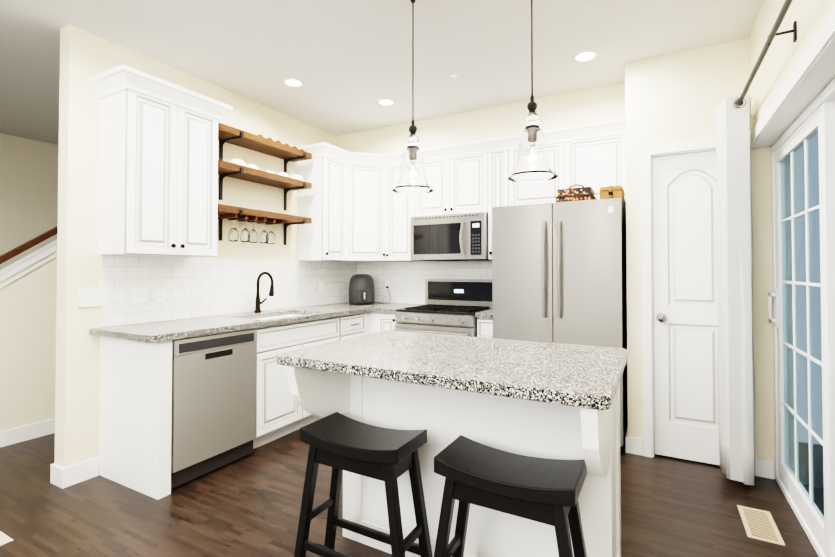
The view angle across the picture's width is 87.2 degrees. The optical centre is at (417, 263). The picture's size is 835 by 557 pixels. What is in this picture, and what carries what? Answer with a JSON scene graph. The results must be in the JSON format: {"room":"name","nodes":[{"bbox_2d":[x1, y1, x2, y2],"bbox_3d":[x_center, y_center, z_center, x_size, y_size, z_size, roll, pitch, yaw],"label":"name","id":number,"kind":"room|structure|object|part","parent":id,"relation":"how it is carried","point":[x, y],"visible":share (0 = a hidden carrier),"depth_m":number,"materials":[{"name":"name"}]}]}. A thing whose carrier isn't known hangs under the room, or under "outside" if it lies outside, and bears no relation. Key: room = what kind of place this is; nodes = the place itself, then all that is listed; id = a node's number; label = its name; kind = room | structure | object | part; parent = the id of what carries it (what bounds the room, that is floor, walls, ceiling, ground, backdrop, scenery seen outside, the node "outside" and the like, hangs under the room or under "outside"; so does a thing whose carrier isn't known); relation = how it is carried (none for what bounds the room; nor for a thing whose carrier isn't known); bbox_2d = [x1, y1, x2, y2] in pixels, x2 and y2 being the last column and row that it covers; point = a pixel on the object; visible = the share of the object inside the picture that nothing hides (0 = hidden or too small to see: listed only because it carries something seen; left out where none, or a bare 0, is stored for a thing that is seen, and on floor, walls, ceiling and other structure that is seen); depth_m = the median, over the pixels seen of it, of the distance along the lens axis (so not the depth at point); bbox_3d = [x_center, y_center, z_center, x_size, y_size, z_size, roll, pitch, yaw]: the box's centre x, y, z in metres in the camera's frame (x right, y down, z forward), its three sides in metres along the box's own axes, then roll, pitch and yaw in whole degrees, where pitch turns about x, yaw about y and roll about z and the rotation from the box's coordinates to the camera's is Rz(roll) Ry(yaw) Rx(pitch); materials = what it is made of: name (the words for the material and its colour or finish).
{"room":"kitchen","nodes":[
{"label":"kitchen","id":0,"kind":"room"},
{"bbox_2d":[0,226,57,446],"bbox_3d":[-3.032,-0.298,4.181,1.200,3.269,3.430,-1,-1,29],"label":"staircase","id":1,"kind":"structure","parent":0,"point":[28,295],"depth_m":3.31,"materials":[{"name":"beige paint"}]},
{"bbox_2d":[100,255,355,326],"bbox_3d":[-1.344,0.190,3.914,0.008,0.453,2.660,-1,-1,29],"label":"tile backsplash","id":2,"kind":"structure","parent":0,"point":[200,287],"depth_m":3.42,"materials":[{"name":"white tile"}]},
{"bbox_2d":[96,68,179,255],"bbox_3d":[-1.780,-0.594,2.801,0.323,1.074,0.310,-1,-1,29],"label":"upper cabinet","id":3,"kind":"object","parent":2,"relation":"attached to","point":[158,172],"depth_m":2.69,"materials":[{"name":"white wood"}]},
{"bbox_2d":[129,286,147,303],"bbox_3d":[-1.865,0.209,2.939,0.015,0.121,0.122,-1,-1,29],"label":"outlet","id":4,"kind":"object","parent":2,"relation":"attached to","point":[137,294],"depth_m":2.94,"materials":[{"name":"white"}]},
{"bbox_2d":[155,285,165,302],"bbox_3d":[-1.796,0.211,3.073,0.008,0.121,0.076,-1,-1,29],"label":"outlet","id":5,"kind":"object","parent":2,"relation":"attached to","point":[160,290],"depth_m":3.07,"materials":[{"name":"white plastic"}]},
{"bbox_2d":[163,88,223,256],"bbox_3d":[-1.634,-0.589,3.067,0.323,1.074,0.310,-1,-1,29],"label":"upper cabinet","id":6,"kind":"object","parent":2,"relation":"attached to","point":[199,117],"depth_m":2.99,"materials":[{"name":"white wood"}]},
{"bbox_2d":[318,281,323,291],"bbox_3d":[-0.995,0.235,4.532,0.008,0.121,0.076,-1,-1,29],"label":"outlet","id":7,"kind":"object","parent":2,"relation":"attached to","point":[320,283],"depth_m":4.52,"materials":[{"name":"white plastic"}]},
{"bbox_2d":[297,144,347,261],"bbox_3d":[-0.940,-0.569,4.332,0.323,1.074,0.342,-1,-1,29],"label":"upper cabinet","id":8,"kind":"object","parent":2,"relation":"attached to","point":[322,239],"depth_m":4.19,"materials":[{"name":"white wood"}]},
{"bbox_2d":[348,152,391,159],"bbox_3d":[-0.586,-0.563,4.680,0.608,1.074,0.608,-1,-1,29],"label":"crown molding","id":9,"kind":"structure","parent":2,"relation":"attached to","point":[378,156],"depth_m":4.41,"materials":[{"name":"white wood"}]},
{"bbox_2d":[0,414,818,556],"bbox_3d":[-1.486,1.319,1.567,8.400,0.050,7.120,-1,-1,29],"label":"floor","id":10,"kind":"structure","parent":0,"point":[249,505],"depth_m":2.31,"materials":[{"name":"brown wood"}]},
{"bbox_2d":[0,531,12,545],"bbox_3d":[-2.732,1.292,1.895,1.300,0.012,1.095,-1,-1,29],"label":"mat","id":11,"kind":"object","parent":10,"relation":"on","point":[5,538],"visible":1,"depth_m":2.06,"materials":[{"name":"white"}]},
{"bbox_2d":[205,318,340,448],"bbox_3d":[-1.167,0.889,3.586,0.618,0.876,0.915,-1,-1,29],"label":"base cabinet","id":12,"kind":"object","parent":10,"relation":"on","point":[278,414],"depth_m":3.24,"materials":[{"name":"white wood"}]},
{"bbox_2d":[171,328,256,488],"bbox_3d":[-1.496,0.874,2.899,0.568,0.860,0.596,-1,-1,29],"label":"dishwasher","id":13,"kind":"object","parent":12,"relation":"in","point":[213,402],"visible":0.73,"depth_m":2.73,"materials":[{"name":"silver metal"}]},
{"bbox_2d":[89,306,368,341],"bbox_3d":[-1.233,0.428,3.446,0.646,0.038,2.072,-1,-1,29],"label":"countertop","id":14,"kind":"structure","parent":12,"relation":"on","point":[171,330],"depth_m":2.95,"materials":[{"name":"grey stone"}]},
{"bbox_2d":[254,272,273,312],"bbox_3d":[-1.276,0.240,3.711,0.212,0.346,0.110,-1,-1,29],"label":"faucet","id":15,"kind":"object","parent":14,"relation":"on","point":[258,302],"visible":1,"depth_m":3.70,"materials":[{"name":"black metal"}]},
{"bbox_2d":[257,314,288,317],"bbox_3d":[-1.128,0.544,3.573,0.418,0.213,0.708,-1,-1,29],"label":"sink","id":16,"kind":"object","parent":14,"relation":"in","point":[258,315],"depth_m":3.73,"materials":[{"name":"white ceramic"}]},
{"bbox_2d":[341,314,368,339],"bbox_3d":[-0.855,0.899,4.156,0.618,0.876,0.384,-1,-1,29],"label":"base cabinet","id":17,"kind":"object","parent":10,"relation":"on","point":[353,325],"depth_m":4.03,"materials":[{"name":"white wood"}]},
{"bbox_2d":[294,412,432,556],"bbox_3d":[-0.219,0.980,1.761,0.555,0.634,0.237,-1,-1,29],"label":"stool","id":18,"kind":"object","parent":10,"relation":"on","point":[338,443],"visible":1,"depth_m":1.73,"materials":[{"name":"black paint"}]},
{"bbox_2d":[369,314,396,333],"bbox_3d":[-0.180,0.903,4.427,0.344,0.876,0.618,-1,-1,29],"label":"base cabinet","id":19,"kind":"object","parent":10,"relation":"on","point":[377,322],"depth_m":4.17,"materials":[{"name":"white wood"}]},
{"bbox_2d":[329,302,424,313],"bbox_3d":[-0.449,0.446,4.566,0.942,0.038,0.646,-1,-1,29],"label":"countertop","id":20,"kind":"structure","parent":19,"relation":"on","point":[376,308],"depth_m":4.36,"materials":[{"name":"grey stone"}]},
{"bbox_2d":[349,274,390,304],"bbox_3d":[-0.524,0.269,4.703,0.360,0.320,0.453,-1,-1,29],"label":"air fryer","id":21,"kind":"object","parent":20,"relation":"on","point":[361,290],"visible":1,"depth_m":4.55,"materials":[{"name":"grey plastic"}]},
{"bbox_2d":[394,279,492,336],"bbox_3d":[0.271,0.737,4.093,0.762,1.173,0.728,-1,-1,29],"label":"range","id":22,"kind":"object","parent":10,"relation":"on","point":[451,306],"visible":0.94,"depth_m":4.03,"materials":[{"name":"silver metal"}]},
{"bbox_2d":[286,366,620,556],"bbox_3d":[0.175,0.853,1.846,1.184,0.892,0.797,-1,-1,29],"label":"kitchen island","id":23,"kind":"object","parent":10,"relation":"on","point":[532,429],"depth_m":1.80,"materials":[{"name":"white wood"}]},
{"bbox_2d":[277,330,627,413],"bbox_3d":[0.169,0.388,1.843,1.250,0.038,0.850,-1,-1,29],"label":"island countertop","id":24,"kind":"structure","parent":23,"relation":"on","point":[578,377],"depth_m":1.62,"materials":[{"name":"grey stone"}]},
{"bbox_2d":[434,435,586,556],"bbox_3d":[0.312,0.976,1.481,0.555,0.634,0.237,-1,-1,29],"label":"stool","id":25,"kind":"object","parent":10,"relation":"on","point":[544,490],"visible":1,"depth_m":1.44,"materials":[{"name":"black paint"}]},
{"bbox_2d":[492,198,627,450],"bbox_3d":[1.166,0.439,3.545,0.930,1.775,0.826,-1,-1,29],"label":"refrigerator","id":26,"kind":"object","parent":10,"relation":"on","point":[559,273],"visible":0.73,"depth_m":3.21,"materials":[{"name":"silver metal"}]},
{"bbox_2d":[555,184,596,201],"bbox_3d":[1.237,-0.537,3.423,0.273,0.169,0.270,-1,-1,29],"label":"lunch bag","id":27,"kind":"object","parent":26,"relation":"on","point":[582,192],"visible":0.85,"depth_m":3.32,"materials":[{"name":"multicoloured fabric"}]},
{"bbox_2d":[599,185,624,203],"bbox_3d":[1.479,-0.514,3.331,0.160,0.119,0.277,-1,-1,29],"label":"case","id":28,"kind":"object","parent":26,"relation":"on","point":[610,191],"visible":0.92,"depth_m":3.22,"materials":[{"name":"brown"}]},
{"bbox_2d":[737,505,784,545],"bbox_3d":[1.711,1.301,2.197,0.140,0.006,0.320,-1,-1,29],"label":"floor vent","id":29,"kind":"object","parent":10,"relation":"in","point":[758,524],"visible":1,"depth_m":2.18,"materials":[{"name":"beige metal"}]},
{"bbox_2d":[0,0,834,478],"bbox_3d":[-1.486,-0.101,1.590,8.400,2.790,7.120,-1,-1,29],"label":"wall","id":30,"kind":"structure","parent":0,"point":[658,72],"depth_m":2.88,"materials":[{"name":"beige paint"}]},
{"bbox_2d":[50,457,98,484],"bbox_3d":[-1.506,1.277,3.875,0.014,0.110,2.854,-1,-1,29],"label":"baseboard","id":31,"kind":"structure","parent":30,"relation":"attached to","point":[61,477],"depth_m":2.61,"materials":[{"name":"white wood"}]},
{"bbox_2d":[78,287,108,307],"bbox_3d":[-1.996,0.205,2.709,0.024,0.121,0.168,-1,-1,29],"label":"light switch","id":32,"kind":"object","parent":30,"relation":"attached to","point":[93,296],"depth_m":2.70,"materials":[{"name":"white plastic"}]},
{"bbox_2d":[217,123,311,244],"bbox_3d":[-1.320,-0.615,3.709,0.253,0.885,0.980,-1,-1,29],"label":"shelf unit","id":33,"kind":"object","parent":30,"relation":"attached to","point":[241,170],"visible":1,"depth_m":3.60,"materials":[{"name":"brown wood"}]},
{"bbox_2d":[344,156,387,261],"bbox_3d":[-0.524,-0.532,4.465,0.313,0.998,0.312,-1,-1,29],"label":"upper cabinet","id":34,"kind":"object","parent":30,"relation":"attached to","point":[365,177],"depth_m":4.45,"materials":[{"name":"white wood"}]},
{"bbox_2d":[348,260,383,261],"bbox_3d":[-0.526,-0.531,4.472,0.308,1.006,0.307,-1,-1,29],"label":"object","id":35,"kind":"structure","parent":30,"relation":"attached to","point":[348,260],"depth_m":4.62,"materials":[{"name":"white"}]},
{"bbox_2d":[392,0,433,193],"bbox_3d":[-0.024,-0.905,2.272,0.216,1.057,0.216,-1,-1,29],"label":"pendant light","id":36,"kind":"object","parent":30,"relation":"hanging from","point":[412,179],"visible":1,"depth_m":2.23,"materials":[{"name":"clear glass"}]},
{"bbox_2d":[416,148,451,215],"bbox_3d":[0.213,-0.763,4.406,0.386,0.604,0.324,-1,-1,29],"label":"upper cabinet","id":37,"kind":"object","parent":30,"relation":"attached to","point":[438,165],"depth_m":4.23,"materials":[{"name":"white wood"}]},
{"bbox_2d":[452,144,487,213],"bbox_3d":[0.547,-0.766,4.223,0.386,0.604,0.324,-1,-1,29],"label":"upper cabinet","id":38,"kind":"object","parent":30,"relation":"attached to","point":[469,165],"depth_m":4.07,"materials":[{"name":"white wood"}]},
{"bbox_2d":[410,212,487,260],"bbox_3d":[0.342,-0.246,4.238,0.756,0.423,0.433,-1,-1,29],"label":"microwave","id":39,"kind":"object","parent":38,"relation":"attached to","point":[456,237],"visible":1,"depth_m":4.07,"materials":[{"name":"silver metal"}]},
{"bbox_2d":[508,0,557,182],"bbox_3d":[0.510,-0.910,1.956,0.216,1.057,0.216,-1,-1,29],"label":"pendant light","id":40,"kind":"object","parent":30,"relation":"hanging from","point":[532,165],"visible":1,"depth_m":1.92,"materials":[{"name":"clear glass"}]},
{"bbox_2d":[508,132,567,205],"bbox_3d":[1.096,-0.775,3.922,0.485,0.594,0.324,-1,-1,29],"label":"upper cabinet","id":41,"kind":"object","parent":30,"relation":"attached to","point":[519,193],"depth_m":3.74,"materials":[{"name":"white wood"}]},
{"bbox_2d":[568,124,625,206],"bbox_3d":[1.516,-0.779,3.691,0.484,0.594,0.324,-1,-1,29],"label":"upper cabinet","id":42,"kind":"object","parent":30,"relation":"attached to","point":[596,156],"depth_m":3.54,"materials":[{"name":"white wood"}]},
{"bbox_2d":[625,426,634,453],"bbox_3d":[1.634,1.268,3.361,0.034,0.110,0.694,-1,-1,29],"label":"baseboard","id":43,"kind":"structure","parent":30,"relation":"attached to","point":[629,441],"depth_m":3.05,"materials":[{"name":"white wood"}]},
{"bbox_2d":[641,139,719,464],"bbox_3d":[1.833,0.254,2.913,0.606,2.123,0.137,-1,-1,29],"label":"pantry door","id":44,"kind":"structure","parent":30,"relation":"in","point":[680,304],"depth_m":2.95,"materials":[{"name":"white wood"}]},
{"bbox_2d":[768,78,834,556],"bbox_3d":[1.763,0.284,1.866,0.135,2.030,1.850,-1,-1,29],"label":"sliding door","id":45,"kind":"structure","parent":30,"relation":"in","point":[802,294],"depth_m":2.14,"materials":[{"name":"white plastic"}]},
{"bbox_2d":[356,261,491,303],"bbox_3d":[0.139,0.201,4.613,1.875,0.453,0.008,-1,-1,29],"label":"wall","id":46,"kind":"structure","parent":0,"point":[407,279],"depth_m":4.71,"materials":[{"name":"white tile"}]},
{"bbox_2d":[385,280,390,290],"bbox_3d":[-0.328,0.240,4.859,0.076,0.121,0.007,-1,-1,29],"label":"outlet","id":47,"kind":"object","parent":46,"relation":"attached to","point":[387,282],"depth_m":4.85,"materials":[{"name":"white plastic"}]},
{"bbox_2d":[388,156,415,261],"bbox_3d":[-0.103,-0.545,4.576,0.340,1.034,0.324,-1,-1,29],"label":"upper cabinet","id":48,"kind":"object","parent":46,"relation":"attached to","point":[401,207],"depth_m":4.44,"materials":[{"name":"white wood"}]},
{"bbox_2d":[486,140,507,259],"bbox_3d":[0.799,-0.553,4.081,0.195,1.034,0.324,-1,-1,29],"label":"upper cabinet","id":49,"kind":"object","parent":46,"relation":"attached to","point":[497,153],"depth_m":3.95,"materials":[{"name":"white wood"}]},
{"bbox_2d":[282,50,598,105],"bbox_3d":[-0.455,-1.417,2.221,2.230,0.036,3.150,-1,-1,29],"label":"recessed lights","id":50,"kind":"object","parent":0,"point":[584,56],"depth_m":3.35,"materials":[{"name":"white"}]},
{"bbox_2d":[751,8,834,145],"bbox_3d":[1.628,0.244,1.886,0.032,2.110,1.895,-1,-1,29],"label":"door trim","id":51,"kind":"structure","parent":0,"point":[826,33],"depth_m":1.76,"materials":[{"name":"white wood"}]},
{"bbox_2d":[715,0,796,485],"bbox_3d":[1.231,0.129,1.378,0.195,2.295,3.169,-1,-1,29],"label":"curtains","id":52,"kind":"object","parent":51,"relation":"hanging from","point":[735,369],"visible":1,"depth_m":2.57,"materials":[{"name":"white fabric"}]},
{"bbox_3d":[1.269,-0.979,1.375,0.107,0.080,3.168,-1,-1,29],"label":"rod","id":53,"kind":"part","parent":52,"relation":"part of","materials":[{"name":"black metal"}]},
{"bbox_3d":[1.660,0.244,1.868,0.107,2.110,1.895,-1,-1,29],"label":"sliding door trim casing","id":54,"kind":"part","parent":51,"relation":"part of","materials":[{"name":"white wood"}]}
]}

